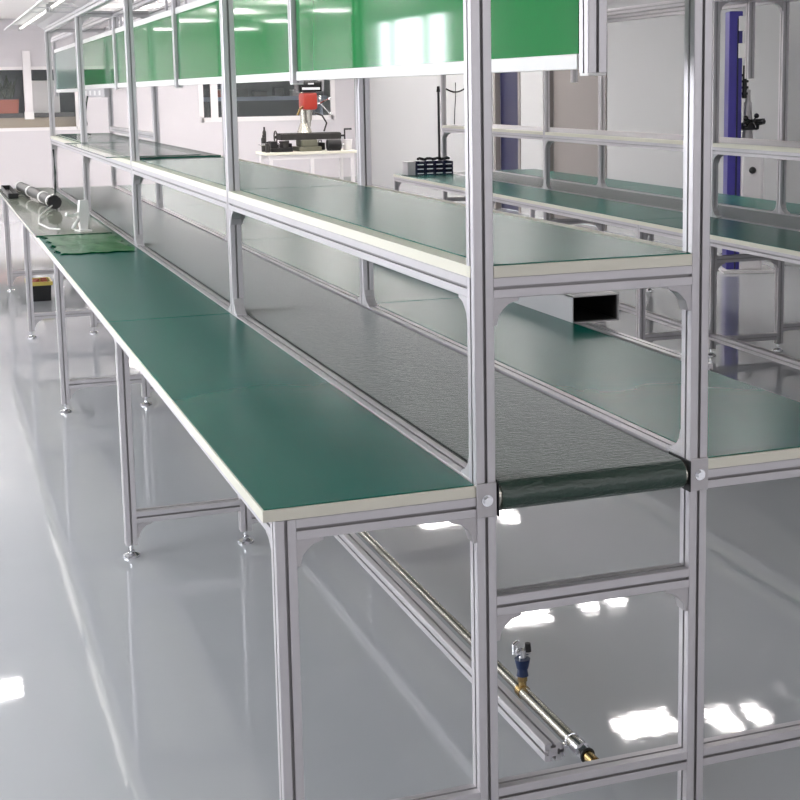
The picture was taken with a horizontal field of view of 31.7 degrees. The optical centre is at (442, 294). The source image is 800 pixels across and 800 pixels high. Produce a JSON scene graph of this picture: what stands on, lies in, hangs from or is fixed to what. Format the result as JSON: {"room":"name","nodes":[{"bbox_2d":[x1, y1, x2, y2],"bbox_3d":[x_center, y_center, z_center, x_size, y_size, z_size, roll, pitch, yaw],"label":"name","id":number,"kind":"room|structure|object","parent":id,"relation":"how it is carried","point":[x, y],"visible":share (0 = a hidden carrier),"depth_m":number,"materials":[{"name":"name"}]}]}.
{"room":"factory floor","nodes":[
{"label":"factory floor","id":0,"kind":"room"},
{"bbox_2d":[0,0,170,18],"bbox_3d":[-1.972,-2.787,10.782,10.400,0.100,29.200,-4,9,-20],"label":"ceiling","id":1,"kind":"structure","parent":0,"point":[9,9],"depth_m":19.33,"materials":[{"name":"paint"}]},
{"bbox_2d":[0,70,323,117],"bbox_3d":[-6.920,-3.271,24.425,10.000,2.750,0.100,-4,9,-20],"label":"wall","id":2,"kind":"structure","parent":0,"point":[67,99],"depth_m":25.56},
{"bbox_2d":[0,19,355,188],"bbox_3d":[-6.235,-3.010,22.574,10.000,2.750,0.120,-4,9,-20],"label":"wall","id":3,"kind":"structure","parent":0,"point":[25,156],"depth_m":22.96,"materials":[{"name":"white paint"}]},
{"bbox_2d":[22,51,33,118],"bbox_3d":[-6.563,-3.305,22.276,0.140,1.070,0.130,-4,9,-20],"label":"pillar","id":4,"kind":"structure","parent":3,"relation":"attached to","point":[26,64],"depth_m":22.23,"materials":[{"name":"white paint"}]},
{"bbox_2d":[0,66,79,131],"bbox_3d":[-7.275,-3.057,22.140,3.010,1.010,0.060,-4,9,-20],"label":"window","id":5,"kind":"structure","parent":3,"relation":"in","point":[77,127],"depth_m":22.48,"materials":[{"name":"white paint"}]},
{"bbox_2d":[0,176,355,194],"bbox_3d":[-6.192,-1.681,22.706,10.000,0.080,0.012,-4,9,-20],"label":"baseboard","id":6,"kind":"structure","parent":3,"relation":"attached to","point":[345,178],"depth_m":23.15,"materials":[{"name":"grey paint"}]},
{"bbox_2d":[198,79,335,121],"bbox_3d":[-2.946,-3.295,23.708,2.335,0.750,0.060,-4,9,-20],"label":"window","id":7,"kind":"structure","parent":3,"relation":"in","point":[213,87],"depth_m":23.58,"materials":[{"name":"white paint"}]},
{"bbox_2d":[0,181,799,799],"bbox_3d":[-1.929,0.032,11.195,10.400,0.100,29.200,-4,9,-20],"label":"floor","id":8,"kind":"structure","parent":0,"point":[151,675],"depth_m":4.19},
{"bbox_2d":[0,112,75,127],"bbox_3d":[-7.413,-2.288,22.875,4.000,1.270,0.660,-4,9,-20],"label":"countertop","id":9,"kind":"structure","parent":8,"relation":"on","point":[62,119],"depth_m":22.78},
{"bbox_2d":[0,76,18,113],"bbox_3d":[-7.148,-3.242,22.770,0.569,0.640,0.292,-4,9,-20],"label":"planter","id":10,"kind":"object","parent":9,"relation":"on","point":[6,106],"visible":1,"depth_m":22.77,"materials":[{"name":"ceramic"}]},
{"bbox_2d":[32,80,59,112],"bbox_3d":[-6.504,-3.232,23.042,0.440,0.520,0.248,-4,9,-20],"label":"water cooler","id":11,"kind":"object","parent":9,"relation":"on","point":[39,88],"visible":0.57,"depth_m":22.91,"materials":[{"name":"white plastic"}]},
{"bbox_2d":[25,277,52,301],"bbox_3d":[-3.133,-0.037,10.934,0.190,0.150,0.284,-4,9,-20],"label":"storage bin","id":12,"kind":"object","parent":8,"relation":"on","point":[41,290],"visible":0.71,"depth_m":10.82,"materials":[{"name":"black plastic"}]},
{"bbox_2d":[32,277,46,281],"bbox_3d":[-3.138,-0.054,10.935,0.141,0.120,0.205,-4,9,-20],"label":"scrap parts","id":13,"kind":"object","parent":12,"relation":"in","point":[42,279],"visible":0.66,"depth_m":10.94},
{"bbox_2d":[203,95,326,114],"bbox_3d":[-3.332,-2.750,24.911,2.600,1.470,0.400,-4,9,-20],"label":"shelf unit","id":14,"kind":"object","parent":8,"relation":"on","point":[319,109],"visible":0.38,"depth_m":24.74,"materials":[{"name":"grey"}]},
{"bbox_2d":[236,88,247,96],"bbox_3d":[-3.533,-3.529,24.673,0.203,0.144,0.208,-4,9,-20],"label":"storage box","id":15,"kind":"object","parent":14,"relation":"on","point":[242,92],"visible":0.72,"depth_m":24.58,"materials":[{"name":"black plastic"}]},
{"bbox_2d":[252,91,266,96],"bbox_3d":[-3.223,-3.526,24.788,0.229,0.096,0.208,-4,9,-20],"label":"storage box","id":16,"kind":"object","parent":14,"relation":"on","point":[254,93],"visible":1,"depth_m":24.70,"materials":[{"name":"metal"}]},
{"bbox_2d":[272,87,283,95],"bbox_3d":[-2.914,-3.581,24.895,0.166,0.165,0.208,-4,9,-20],"label":"storage box","id":17,"kind":"object","parent":14,"relation":"on","point":[276,91],"visible":0.99,"depth_m":24.81,"materials":[{"name":"black"}]},
{"bbox_2d":[289,90,299,95],"bbox_3d":[-2.604,-3.576,25.010,0.192,0.111,0.208,-4,9,-20],"label":"storage box","id":18,"kind":"object","parent":14,"relation":"on","point":[292,93],"visible":0.47,"depth_m":24.92,"materials":[{"name":"grey metal"}]},
{"bbox_2d":[256,149,356,181],"bbox_3d":[-1.801,-1.522,18.767,1.240,0.775,0.640,-4,9,-20],"label":"bench","id":19,"kind":"object","parent":8,"relation":"on","point":[311,155],"visible":0.59,"depth_m":18.48,"materials":[{"name":"white metal"}]},
{"bbox_2d":[261,135,265,151],"bbox_3d":[-2.361,-1.984,18.548,0.056,0.220,0.056,-4,9,-20],"label":"spray can","id":20,"kind":"object","parent":19,"relation":"on","point":[263,137],"visible":0.88,"depth_m":18.53,"materials":[{"name":"metal"}]},
{"bbox_2d":[262,127,265,142],"bbox_3d":[-2.371,-2.062,18.738,0.048,0.320,0.048,-4,9,-20],"label":"spray can","id":21,"kind":"object","parent":19,"relation":"on","point":[264,131],"visible":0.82,"depth_m":18.71,"materials":[{"name":"metal"}]},
{"bbox_2d":[265,142,269,152],"bbox_3d":[-2.277,-1.909,18.300,0.060,0.140,0.060,-4,9,-20],"label":"spray can","id":22,"kind":"object","parent":19,"relation":"on","point":[267,145],"visible":1,"depth_m":18.28,"materials":[{"name":"metal"}]},
{"bbox_2d":[258,141,292,151],"bbox_3d":[-2.194,-1.932,18.449,0.420,0.140,0.200,-5,9,-25],"label":"motor","id":23,"kind":"object","parent":19,"relation":"on","point":[283,145],"visible":0.94,"depth_m":18.39,"materials":[{"name":"black plastic"}]},
{"bbox_2d":[273,80,351,151],"bbox_3d":[-1.724,-2.369,18.657,1.060,0.930,0.436,-4,9,-20],"label":"drill","id":24,"kind":"object","parent":19,"relation":"on","point":[305,138],"visible":0.96,"depth_m":18.52,"materials":[{"name":"metal"}]},
{"bbox_2d":[318,140,324,149],"bbox_3d":[-1.643,-2.002,18.887,0.090,0.136,0.120,-6,10,-31],"label":"tool case","id":25,"kind":"object","parent":19,"relation":"on","point":[322,144],"visible":0.7,"depth_m":18.84,"materials":[{"name":"black plastic"}]},
{"bbox_2d":[326,139,343,150],"bbox_3d":[-1.416,-1.975,18.631,0.230,0.150,0.140,-4,9,-20],"label":"motor","id":26,"kind":"object","parent":19,"relation":"on","point":[331,144],"visible":1,"depth_m":18.57,"materials":[{"name":"black metal"}]},
{"bbox_2d":[342,139,351,149],"bbox_3d":[-1.269,-1.989,18.737,0.138,0.142,0.138,-4,9,-20],"label":"tub","id":27,"kind":"object","parent":19,"relation":"on","point":[347,145],"visible":1,"depth_m":18.69,"materials":[{"name":"white plastic"}]},
{"bbox_2d":[2,0,799,799],"bbox_3d":[-1.637,-0.642,8.179,1.446,2.100,11.633,-4,9,-20],"label":"frame","id":28,"kind":"object","parent":8,"relation":"on","point":[484,297],"visible":0.59,"depth_m":2.89,"materials":[{"name":"metal"}]},
{"bbox_2d":[0,188,76,215],"bbox_3d":[-2.950,-0.681,10.260,0.418,0.025,2.389,-4,9,-20],"label":"tabletop","id":29,"kind":"object","parent":28,"relation":"on","point":[51,188],"visible":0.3,"depth_m":10.26,"materials":[{"name":"beige laminate"}]},
{"bbox_2d":[0,187,111,237],"bbox_3d":[-2.667,-0.581,9.427,0.397,0.010,4.022,-4,9,-20],"label":"sheet","id":30,"kind":"object","parent":29,"relation":"on","point":[27,208],"visible":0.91,"depth_m":8.60,"materials":[{"name":"white"}]},
{"bbox_2d":[1,185,18,198],"bbox_3d":[-3.264,-0.771,10.610,0.070,0.040,1.000,-4,9,-20],"label":"tray","id":31,"kind":"object","parent":30,"relation":"on","point":[9,191],"visible":1,"depth_m":10.58,"materials":[{"name":"black plastic"}]},
{"bbox_2d":[15,181,61,229],"bbox_3d":[-2.624,-0.607,9.213,0.236,0.096,3.365,-4,9,-20],"label":"roll","id":32,"kind":"object","parent":30,"relation":"on","point":[52,201],"visible":1,"depth_m":9.42,"materials":[{"name":"metal"}]},
{"bbox_2d":[65,200,91,231],"bbox_3d":[-1.996,-0.426,7.677,0.139,0.170,0.090,-7,10,-34],"label":"holder","id":33,"kind":"object","parent":30,"relation":"on","point":[82,214],"visible":1,"depth_m":7.68,"materials":[{"name":"white plastic"}]},
{"bbox_2d":[4,3,77,30],"bbox_3d":[-2.986,-2.033,10.400,0.330,0.056,2.910,-4,9,-20],"label":"hood","id":34,"kind":"object","parent":28,"relation":"attached to","point":[41,17],"visible":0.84,"depth_m":10.19,"materials":[{"name":"white paint"}]},
{"bbox_2d":[52,149,56,195],"bbox_3d":[-2.827,-0.879,10.260,0.022,0.340,0.319,-3,9,-15],"label":"hanging cable","id":35,"kind":"object","parent":28,"relation":"hanging from","point":[52,149],"visible":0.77,"depth_m":10.40,"materials":[{"name":"grey plastic"}]},
{"bbox_2d":[30,0,92,9],"bbox_3d":[-2.065,-1.681,7.908,0.330,0.056,2.211,-4,9,-20],"label":"hood","id":36,"kind":"object","parent":28,"relation":"attached to","point":[52,3],"visible":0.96,"depth_m":8.72,"materials":[{"name":"white paint"}]},
{"bbox_2d":[54,34,77,92],"bbox_3d":[-3.301,-2.009,12.352,0.018,0.474,2.070,-4,9,-20],"label":"display board","id":37,"kind":"object","parent":28,"relation":"hanging from","point":[65,57],"visible":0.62,"depth_m":12.32,"materials":[{"name":"white plastic"}]},
{"bbox_2d":[18,214,132,253],"bbox_3d":[-2.138,-0.372,8.065,0.418,0.025,2.330,-4,9,-20],"label":"tabletop","id":38,"kind":"object","parent":28,"relation":"on","point":[42,240],"visible":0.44,"depth_m":7.37,"materials":[{"name":"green laminate"}]},
{"bbox_2d":[42,233,135,253],"bbox_3d":[-1.802,-0.262,7.136,0.374,0.010,0.929,-4,9,-20],"label":"sheet","id":39,"kind":"object","parent":38,"relation":"on","point":[86,243],"visible":1,"depth_m":7.06,"materials":[{"name":"green plastic"}]},
{"bbox_2d":[83,19,114,88],"bbox_3d":[-2.527,-1.725,10.258,0.018,0.452,2.310,-4,9,-20],"label":"display board","id":40,"kind":"object","parent":28,"relation":"hanging from","point":[97,49],"visible":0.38,"depth_m":10.02,"materials":[{"name":"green plastic"}]},
{"bbox_2d":[85,88,109,134],"bbox_3d":[-2.598,-1.347,10.458,0.087,0.348,1.450,-4,9,-20],"label":"socket trunking","id":41,"kind":"object","parent":40,"relation":"attached to","point":[88,92],"visible":0.87,"depth_m":10.23,"materials":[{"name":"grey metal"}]},
{"bbox_2d":[50,134,149,147],"bbox_3d":[-2.522,-1.130,10.355,0.507,0.025,2.390,-4,9,-20],"label":"shelf board","id":42,"kind":"object","parent":28,"relation":"on","point":[93,137],"visible":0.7,"depth_m":10.31,"materials":[{"name":"beige laminate"}]},
{"bbox_2d":[57,133,220,158],"bbox_3d":[-2.118,-0.994,9.260,0.416,0.010,4.602,-4,9,-20],"label":"sheet","id":43,"kind":"object","parent":42,"relation":"on","point":[210,154],"visible":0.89,"depth_m":8.00,"materials":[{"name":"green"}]},
{"bbox_2d":[64,141,200,157],"bbox_3d":[-1.835,-0.840,8.123,0.472,0.005,2.212,-4,9,-20],"label":"sheet","id":44,"kind":"object","parent":43,"relation":"on","point":[128,141],"visible":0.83,"depth_m":7.67,"materials":[{"name":"white"}]},
{"bbox_2d":[48,245,230,327],"bbox_3d":[-1.330,-0.064,5.880,0.418,0.025,2.369,-4,9,-20],"label":"tabletop","id":45,"kind":"object","parent":28,"relation":"on","point":[117,285],"visible":0.83,"depth_m":5.52,"materials":[{"name":"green laminate"}]},
{"bbox_2d":[115,0,173,87],"bbox_3d":[-1.719,-1.417,8.073,0.018,0.452,2.271,-4,9,-20],"label":"display board","id":46,"kind":"object","parent":28,"relation":"hanging from","point":[153,44],"visible":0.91,"depth_m":7.78,"materials":[{"name":"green plastic"}]},
{"bbox_2d":[82,143,222,164],"bbox_3d":[-1.710,-0.821,8.160,0.507,0.025,2.331,-4,9,-20],"label":"shelf board","id":47,"kind":"object","parent":28,"relation":"on","point":[144,149],"visible":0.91,"depth_m":8.05,"materials":[{"name":"glass"}]},
{"bbox_2d":[118,184,215,206],"bbox_3d":[-2.057,-0.742,10.582,0.468,0.025,2.389,-4,9,-20],"label":"tabletop","id":48,"kind":"object","parent":28,"relation":"on","point":[171,197],"visible":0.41,"depth_m":10.28,"materials":[{"name":"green laminate"}]},
{"bbox_2d":[175,0,289,84],"bbox_3d":[-0.911,-1.109,5.887,0.018,0.452,2.310,-4,9,-20],"label":"display board","id":49,"kind":"object","parent":28,"relation":"hanging from","point":[260,26],"visible":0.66,"depth_m":5.61,"materials":[{"name":"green plastic"}]},
{"bbox_2d":[164,205,301,239],"bbox_3d":[-1.246,-0.433,8.387,0.468,0.025,2.330,-4,9,-20],"label":"tabletop","id":50,"kind":"object","parent":28,"relation":"on","point":[213,217],"visible":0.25,"depth_m":8.17,"materials":[{"name":"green laminate"}]},
{"bbox_2d":[131,157,357,196],"bbox_3d":[-0.901,-0.513,5.975,0.507,0.025,2.370,-4,9,-20],"label":"shelf board","id":51,"kind":"object","parent":28,"relation":"on","point":[208,174],"visible":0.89,"depth_m":5.67,"materials":[{"name":"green laminate"}]},
{"bbox_2d":[108,314,475,522],"bbox_3d":[-0.527,0.242,3.709,0.418,0.025,2.298,-4,9,-20],"label":"tabletop","id":52,"kind":"object","parent":28,"relation":"on","point":[291,443],"visible":1,"depth_m":3.20,"materials":[{"name":"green laminate"}]},
{"bbox_2d":[242,237,458,302],"bbox_3d":[-0.437,-0.125,6.201,0.468,0.025,2.369,-4,9,-20],"label":"tabletop","id":53,"kind":"object","parent":28,"relation":"on","point":[340,269],"visible":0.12,"depth_m":5.93,"materials":[{"name":"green laminate"}]},
{"bbox_2d":[60,186,690,515],"bbox_3d":[-1.308,-0.230,7.157,0.429,0.065,9.388,-4,9,-20],"label":"conveyor belt","id":54,"kind":"object","parent":28,"relation":"attached to","point":[548,450],"visible":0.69,"depth_m":3.66,"materials":[{"name":"rubber"}]},
{"bbox_2d":[296,0,578,80],"bbox_3d":[-0.114,-0.806,3.733,0.018,0.452,2.204,-4,9,-20],"label":"display board","id":55,"kind":"object","parent":28,"relation":"hanging from","point":[337,39],"visible":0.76,"depth_m":3.59,"materials":[{"name":"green plastic"}]},
{"bbox_2d":[228,185,691,277],"bbox_3d":[-0.099,-0.207,3.804,0.507,0.025,2.299,-4,9,-20],"label":"shelf board","id":56,"kind":"object","parent":28,"relation":"on","point":[429,230],"visible":0.97,"depth_m":3.26,"materials":[{"name":"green laminate"}]},
{"bbox_2d":[358,531,598,761],"bbox_3d":[-1.244,0.350,7.222,0.055,0.162,9.143,-4,9,-20],"label":"pipe","id":57,"kind":"object","parent":28,"relation":"attached to","point":[577,745],"visible":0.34,"depth_m":3.34,"materials":[{"name":"metal"}]},
{"bbox_2d":[514,291,618,323],"bbox_3d":[0.118,-0.097,5.589,0.168,0.088,2.200,-4,9,-20],"label":"duct","id":58,"kind":"object","parent":28,"relation":"on","point":[586,307],"visible":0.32,"depth_m":4.67,"materials":[{"name":"grey metal"}]},
{"bbox_2d":[377,298,799,468],"bbox_3d":[0.366,0.181,4.031,0.468,0.025,2.298,-4,9,-20],"label":"tabletop","id":59,"kind":"object","parent":28,"relation":"on","point":[641,386],"visible":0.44,"depth_m":3.65,"materials":[{"name":"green laminate"}]},
{"bbox_2d":[394,0,799,369],"bbox_3d":[1.351,-0.842,9.337,1.368,2.070,7.448,-4,9,-18],"label":"frame","id":60,"kind":"object","parent":8,"relation":"on","point":[673,7],"visible":0.35,"depth_m":8.21,"materials":[{"name":"metal"}]},
{"bbox_2d":[446,83,463,123],"bbox_3d":[0.116,-1.711,12.647,0.187,0.373,0.016,-4,9,-20],"label":"hanger","id":61,"kind":"object","parent":60,"relation":"hanging from","point":[455,91],"visible":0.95,"depth_m":12.63,"materials":[{"name":"black"}]},
{"bbox_2d":[393,174,540,190],"bbox_3d":[0.156,-0.917,11.546,0.470,0.025,2.409,-4,9,-18],"label":"tabletop","id":62,"kind":"object","parent":60,"relation":"on","point":[455,181],"visible":0.52,"depth_m":11.47,"materials":[{"name":"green laminate"}]},
{"bbox_2d":[402,161,415,175],"bbox_3d":[-0.297,-1.109,12.405,0.074,0.118,0.164,-4,9,-18],"label":"box","id":63,"kind":"object","parent":62,"relation":"on","point":[408,166],"visible":1,"depth_m":12.34,"materials":[{"name":"grey metal"}]},
{"bbox_2d":[415,171,424,174],"bbox_3d":[-0.218,-1.073,12.435,0.082,0.037,0.162,-4,9,-18],"label":"box","id":64,"kind":"object","parent":62,"relation":"on","point":[416,172],"visible":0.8,"depth_m":12.37,"materials":[{"name":"blue paint"}]},
{"bbox_2d":[415,166,424,170],"bbox_3d":[-0.219,-1.111,12.430,0.082,0.037,0.162,-4,9,-18],"label":"box","id":65,"kind":"object","parent":64,"relation":"on","point":[417,168],"visible":0.8,"depth_m":12.36,"materials":[{"name":"blue paint"}]},
{"bbox_2d":[413,161,424,165],"bbox_3d":[-0.219,-1.149,12.424,0.082,0.037,0.162,-4,9,-18],"label":"box","id":66,"kind":"object","parent":65,"relation":"on","point":[418,163],"visible":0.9,"depth_m":12.36,"materials":[{"name":"blue paint"}]},
{"bbox_2d":[425,170,434,174],"bbox_3d":[-0.136,-1.078,12.462,0.082,0.037,0.162,-4,9,-18],"label":"box","id":67,"kind":"object","parent":62,"relation":"on","point":[429,172],"visible":0.77,"depth_m":12.39,"materials":[{"name":"blue paint"}]},
{"bbox_2d":[425,166,434,170],"bbox_3d":[-0.136,-1.117,12.456,0.082,0.037,0.162,-4,9,-18],"label":"box","id":68,"kind":"object","parent":67,"relation":"on","point":[427,168],"visible":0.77,"depth_m":12.38,"materials":[{"name":"blue paint"}]},
{"bbox_2d":[422,161,433,165],"bbox_3d":[-0.137,-1.155,12.450,0.082,0.037,0.162,-4,9,-18],"label":"box","id":69,"kind":"object","parent":68,"relation":"on","point":[427,163],"visible":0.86,"depth_m":12.38,"materials":[{"name":"blue paint"}]},
{"bbox_2d":[436,86,440,160],"bbox_3d":[-0.035,-1.469,12.589,0.052,0.770,0.052,-4,9,-18],"label":"stand","id":70,"kind":"object","parent":62,"relation":"on","point":[438,87],"visible":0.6,"depth_m":12.56,"materials":[{"name":"black metal"}]},
{"bbox_2d":[435,170,443,174],"bbox_3d":[-0.054,-1.084,12.488,0.082,0.037,0.162,-4,9,-18],"label":"box","id":71,"kind":"object","parent":62,"relation":"on","point":[437,172],"visible":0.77,"depth_m":12.42,"materials":[{"name":"blue paint"}]},
{"bbox_2d":[434,166,443,169],"bbox_3d":[-0.054,-1.122,12.482,0.082,0.037,0.162,-4,9,-18],"label":"box","id":72,"kind":"object","parent":71,"relation":"on","point":[435,167],"visible":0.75,"depth_m":12.41,"materials":[{"name":"blue paint"}]},
{"bbox_2d":[433,161,443,165],"bbox_3d":[-0.055,-1.160,12.477,0.082,0.037,0.162,-4,9,-18],"label":"box","id":73,"kind":"object","parent":72,"relation":"on","point":[436,163],"visible":0.88,"depth_m":12.41,"materials":[{"name":"blue paint"}]},
{"bbox_2d":[444,170,452,173],"bbox_3d":[0.029,-1.089,12.515,0.082,0.037,0.162,-4,9,-18],"label":"box","id":74,"kind":"object","parent":62,"relation":"on","point":[445,171],"visible":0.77,"depth_m":12.44,"materials":[{"name":"blue paint"}]},
{"bbox_2d":[444,165,452,169],"bbox_3d":[0.028,-1.127,12.509,0.082,0.037,0.162,-4,9,-18],"label":"box","id":75,"kind":"object","parent":74,"relation":"on","point":[447,167],"visible":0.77,"depth_m":12.44,"materials":[{"name":"blue paint"}]},
{"bbox_2d":[440,160,452,165],"bbox_3d":[0.027,-1.165,12.503,0.082,0.037,0.162,-4,9,-18],"label":"box","id":76,"kind":"object","parent":75,"relation":"on","point":[446,162],"visible":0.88,"depth_m":12.44,"materials":[{"name":"blue paint"}]},
{"bbox_2d":[417,156,449,160],"bbox_3d":[-0.082,-1.199,12.466,0.309,0.037,0.061,-3,9,-17],"label":"cable bundle","id":77,"kind":"object","parent":76,"relation":"on","point":[446,157],"visible":1,"depth_m":12.45,"materials":[{"name":"black plastic"}]},
{"bbox_2d":[442,124,587,134],"bbox_3d":[0.599,-1.367,11.645,0.485,0.025,2.440,-4,9,-18],"label":"shelf board","id":78,"kind":"object","parent":60,"relation":"on","point":[495,127],"visible":0.68,"depth_m":11.23,"materials":[{"name":"beige laminate"}]},
{"bbox_2d":[495,169,652,186],"bbox_3d":[1.036,-0.974,11.844,0.420,0.025,2.439,-4,9,-18],"label":"tabletop","id":79,"kind":"object","parent":60,"relation":"on","point":[576,178],"visible":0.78,"depth_m":11.70,"materials":[{"name":"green laminate"}]},
{"bbox_2d":[493,189,682,223],"bbox_3d":[0.923,-0.589,9.226,0.470,0.025,2.519,-4,9,-18],"label":"tabletop","id":80,"kind":"object","parent":60,"relation":"on","point":[598,207],"visible":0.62,"depth_m":9.00,"materials":[{"name":"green laminate"}]},
{"bbox_2d":[453,171,799,229],"bbox_3d":[1.378,-0.596,9.371,0.407,0.065,7.428,-4,9,-18],"label":"conveyor belt","id":81,"kind":"object","parent":60,"relation":"attached to","point":[793,222],"visible":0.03,"depth_m":9.41,"materials":[{"name":"rubber"}]},
{"bbox_2d":[545,130,777,144],"bbox_3d":[1.370,-1.037,9.311,0.485,0.025,2.520,-4,9,-18],"label":"shelf board","id":82,"kind":"object","parent":60,"relation":"on","point":[596,134],"visible":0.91,"depth_m":9.28,"materials":[{"name":"beige laminate"}]},
{"bbox_2d":[608,185,799,212],"bbox_3d":[1.807,-0.644,9.511,0.420,0.025,2.519,-4,9,-18],"label":"tabletop","id":83,"kind":"object","parent":60,"relation":"on","point":[763,204],"visible":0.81,"depth_m":9.34,"materials":[{"name":"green laminate"}]},
{"bbox_2d":[636,217,799,256],"bbox_3d":[1.692,-0.259,6.897,0.470,0.025,2.429,-4,9,-18],"label":"tabletop","id":84,"kind":"object","parent":60,"relation":"on","point":[785,241],"visible":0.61,"depth_m":7.17,"materials":[{"name":"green laminate"}]},
{"bbox_2d":[713,140,799,152],"bbox_3d":[2.140,-0.707,6.981,0.485,0.025,2.430,-4,9,-18],"label":"shelf board","id":85,"kind":"object","parent":60,"relation":"on","point":[779,146],"visible":1,"depth_m":7.68,"materials":[{"name":"beige laminate"}]},
{"bbox_2d":[718,11,774,273],"bbox_3d":[2.548,-1.265,11.784,0.430,2.160,0.355,-1,8,0],"label":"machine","id":86,"kind":"object","parent":8,"relation":"on","point":[742,176],"visible":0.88,"depth_m":11.69,"materials":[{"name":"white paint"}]},
{"bbox_2d":[323,0,799,267],"bbox_3d":[2.832,-1.696,12.659,0.150,2.750,29.100,-4,9,-20],"label":"wall","id":87,"kind":"structure","parent":0,"point":[645,57],"depth_m":14.71,"materials":[{"name":"grey paint"}]},
{"bbox_2d":[493,72,520,212],"bbox_3d":[0.866,-2.139,17.957,0.120,2.150,0.880,-4,9,-20],"label":"door","id":88,"kind":"structure","parent":87,"relation":"in","point":[506,85],"depth_m":18.08,"materials":[{"name":"blue paint"}]},
{"bbox_2d":[550,70,606,229],"bbox_3d":[1.558,-1.875,16.088,0.120,2.150,1.600,-4,9,-20],"label":"door","id":89,"kind":"structure","parent":87,"relation":"in","point":[575,103],"depth_m":16.23,"materials":[{"name":"silver metal"}]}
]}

